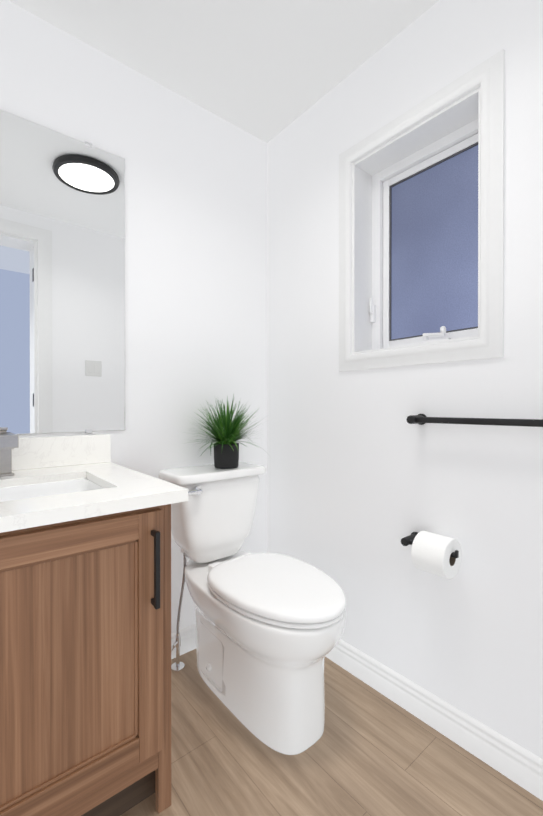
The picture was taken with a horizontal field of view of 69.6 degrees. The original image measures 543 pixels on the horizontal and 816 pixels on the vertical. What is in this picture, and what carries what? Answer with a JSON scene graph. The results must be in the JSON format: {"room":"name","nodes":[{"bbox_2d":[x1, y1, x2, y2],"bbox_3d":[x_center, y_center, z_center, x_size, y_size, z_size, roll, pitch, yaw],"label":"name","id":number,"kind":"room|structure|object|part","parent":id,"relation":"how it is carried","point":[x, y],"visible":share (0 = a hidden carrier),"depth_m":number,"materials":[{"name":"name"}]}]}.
{"room":"bathroom","nodes":[
{"label":"bathroom","id":0,"kind":"room"},
{"bbox_2d":[0,0,266,632],"bbox_3d":[-0.749,-0.141,1.498,2.120,2.380,0.200,0,0,-40],"label":"wall","id":1,"kind":"structure","parent":0,"point":[196,255],"depth_m":1.64,"materials":[{"name":"white paint"}]},
{"bbox_2d":[0,109,124,433],"bbox_3d":[-0.860,-0.437,1.268,0.758,1.058,0.010,0,0,-40],"label":"mirror","id":2,"kind":"object","parent":1,"relation":"attached to","point":[62,282],"visible":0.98,"depth_m":1.36,"materials":[{"name":"clear glass"}]},
{"bbox_2d":[171,624,195,658],"bbox_3d":[-0.681,1.000,1.420,1.720,0.100,0.015,0,0,-40],"label":"baseboard","id":3,"kind":"structure","parent":1,"relation":"attached to","point":[188,639],"depth_m":1.68,"materials":[{"name":"white wood"}]},
{"bbox_2d":[9,0,438,142],"bbox_3d":[-0.176,-1.368,0.798,2.120,0.080,2.000,0,0,-40],"label":"ceiling","id":4,"kind":"structure","parent":0,"point":[266,71],"depth_m":1.42,"materials":[{"name":"white paint"}]},
{"bbox_2d":[120,649,542,815],"bbox_3d":[-0.176,1.082,0.809,2.120,0.060,2.000,0,0,-40],"label":"floor","id":5,"kind":"structure","parent":0,"point":[371,751],"depth_m":1.14,"materials":[{"name":"brown wood"}]},
{"bbox_2d":[0,427,187,815],"bbox_3d":[-0.658,0.555,1.030,0.636,0.993,0.637,0,0,-40],"label":"bathroom vanity","id":6,"kind":"object","parent":5,"relation":"on","point":[85,625],"visible":1,"depth_m":0.90,"materials":[{"name":"brown wood"}]},
{"bbox_2d":[0,427,18,476],"bbox_3d":[-0.774,0.131,1.133,0.054,0.146,0.177,0,0,-40],"label":"faucet","id":7,"kind":"object","parent":6,"relation":"on","point":[9,441],"depth_m":1.16,"materials":[{"name":"silver metal"}]},
{"bbox_2d":[0,478,104,501],"bbox_3d":[-0.660,0.300,0.996,0.451,0.150,0.334,0,0,-40],"label":"basin","id":8,"kind":"object","parent":6,"relation":"in","point":[34,487],"depth_m":1.16,"materials":[{"name":"white ceramic"}]},
{"bbox_3d":[-0.498,0.566,0.824,0.561,0.612,0.020,0,0,-40],"label":"door","id":9,"kind":"part","parent":6,"relation":"part of","materials":[{"name":"brown wood"}]},
{"bbox_3d":[-0.287,0.396,0.963,0.012,0.187,0.034,0,0,-40],"label":"handle","id":10,"kind":"part","parent":6,"relation":"part of","materials":[{"name":"black metal"}]},
{"bbox_2d":[158,462,345,754],"bbox_3d":[-0.065,0.649,1.416,0.424,0.800,0.762,0,0,-40],"label":"toilet","id":11,"kind":"object","parent":5,"relation":"on","point":[269,629],"visible":1,"depth_m":1.28,"materials":[{"name":"white ceramic"}]},
{"bbox_3d":[-0.297,0.311,1.443,0.102,0.034,0.040,0,0,-40],"label":"lever","id":12,"kind":"part","parent":11,"relation":"part of","materials":[{"name":"silver metal"}]},
{"bbox_3d":[-0.239,0.266,1.627,0.422,0.034,0.212,0,0,-40],"label":"tank lid","id":13,"kind":"part","parent":11,"relation":"part of","materials":[{"name":"white ceramic"}]},
{"bbox_3d":[-0.242,0.456,1.631,0.396,0.345,0.188,0,0,-40],"label":"tank","id":14,"kind":"part","parent":11,"relation":"part of","materials":[{"name":"white ceramic"}]},
{"bbox_2d":[183,395,267,468],"bbox_3d":[-0.170,0.092,1.615,0.393,0.312,0.339,0,0,-40],"label":"plant","id":15,"kind":"object","parent":11,"relation":"on","point":[224,430],"visible":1,"depth_m":1.59,"materials":[{"name":"green plant"}]},
{"bbox_3d":[-0.189,0.198,1.637,0.106,0.100,0.106,0,0,-40],"label":"pot","id":16,"kind":"part","parent":15,"relation":"part of","materials":[{"name":"black ceramic"}]},
{"bbox_3d":[-0.054,0.840,1.422,0.380,0.419,0.744,0,0,-40],"label":"bowl","id":17,"kind":"part","parent":11,"relation":"part of","materials":[{"name":"white ceramic"}]},
{"bbox_3d":[0.020,0.621,1.331,0.374,0.015,0.518,0,0,-40],"label":"seat","id":18,"kind":"part","parent":11,"relation":"part of","materials":[{"name":"plastic"}]},
{"bbox_3d":[0.020,0.596,1.330,0.380,0.032,0.525,0,0,-40],"label":"lid","id":19,"kind":"part","parent":11,"relation":"part of","materials":[{"name":"plastic"}]},
{"bbox_2d":[267,0,542,758],"bbox_3d":[0.627,-0.140,1.337,0.200,2.380,1.800,0,0,-40],"label":"wall","id":20,"kind":"structure","parent":0,"point":[364,477],"depth_m":1.33,"materials":[{"name":"white paint"}]},
{"bbox_2d":[339,49,504,371],"bbox_3d":[0.542,-0.589,1.416,0.209,0.882,0.612,0,0,-40],"label":"window","id":21,"kind":"structure","parent":20,"relation":"in","point":[434,266],"depth_m":1.40,"materials":[{"name":"white plastic"}]},
{"bbox_2d":[370,298,375,322],"bbox_3d":[0.412,-0.399,1.596,0.028,0.095,0.018,0,0,-40],"label":"lock","id":22,"kind":"object","parent":21,"relation":"attached to","point":[372,313],"visible":1,"depth_m":1.59,"materials":[{"name":"white plastic"}]},
{"bbox_3d":[0.593,-0.590,1.458,0.077,0.738,0.468,0,0,-40],"label":"frame","id":23,"kind":"part","parent":21,"relation":"part of","materials":[{"name":"white plastic"}]},
{"bbox_2d":[383,133,477,347],"bbox_3d":[0.605,-0.581,1.448,0.051,0.685,0.419,0,0,-40],"label":"window frame","id":24,"kind":"structure","parent":21,"relation":"attached to","point":[405,179],"depth_m":1.55,"materials":[{"name":"white"}]},
{"bbox_3d":[0.605,-0.581,1.448,0.051,0.680,0.414,0,0,-40],"label":"window sash","id":25,"kind":"part","parent":24,"relation":"part of","materials":[{"name":"white plastic"}]},
{"bbox_3d":[0.597,-0.581,1.442,0.010,0.624,0.358,0,0,-40],"label":"glass","id":26,"kind":"part","parent":21,"relation":"part of","materials":[{"name":"blue glass"}]},
{"bbox_2d":[419,326,450,342],"bbox_3d":[0.576,-0.252,1.387,0.042,0.062,0.110,0,0,-40],"label":"handle","id":27,"kind":"object","parent":21,"relation":"attached to","point":[442,333],"depth_m":1.37,"materials":[{"name":"white plastic"}]},
{"bbox_2d":[401,531,460,578],"bbox_3d":[0.499,0.458,1.244,0.120,0.120,0.189,0,0,-40],"label":"paper holder","id":28,"kind":"object","parent":20,"relation":"attached to","point":[436,554],"visible":1,"depth_m":1.19,"materials":[{"name":"paper"}]},
{"bbox_3d":[0.516,0.444,1.257,0.076,0.038,0.189,0,0,-40],"label":"paper holder arm","id":29,"kind":"part","parent":28,"relation":"part of"},
{"bbox_2d":[325,639,542,800],"bbox_3d":[0.481,1.000,1.351,0.015,0.100,1.600,0,0,-40],"label":"baseboard","id":30,"kind":"structure","parent":20,"relation":"attached to","point":[522,767],"depth_m":1.24,"materials":[{"name":"white wood"}]},
{"bbox_2d":[406,414,542,426],"bbox_3d":[0.675,0.039,1.064,0.074,0.038,0.648,0,0,-40],"label":"towel rail","id":31,"kind":"object","parent":20,"relation":"attached to","point":[421,419],"visible":1,"depth_m":1.13,"materials":[{"name":"black metal"}]}
]}

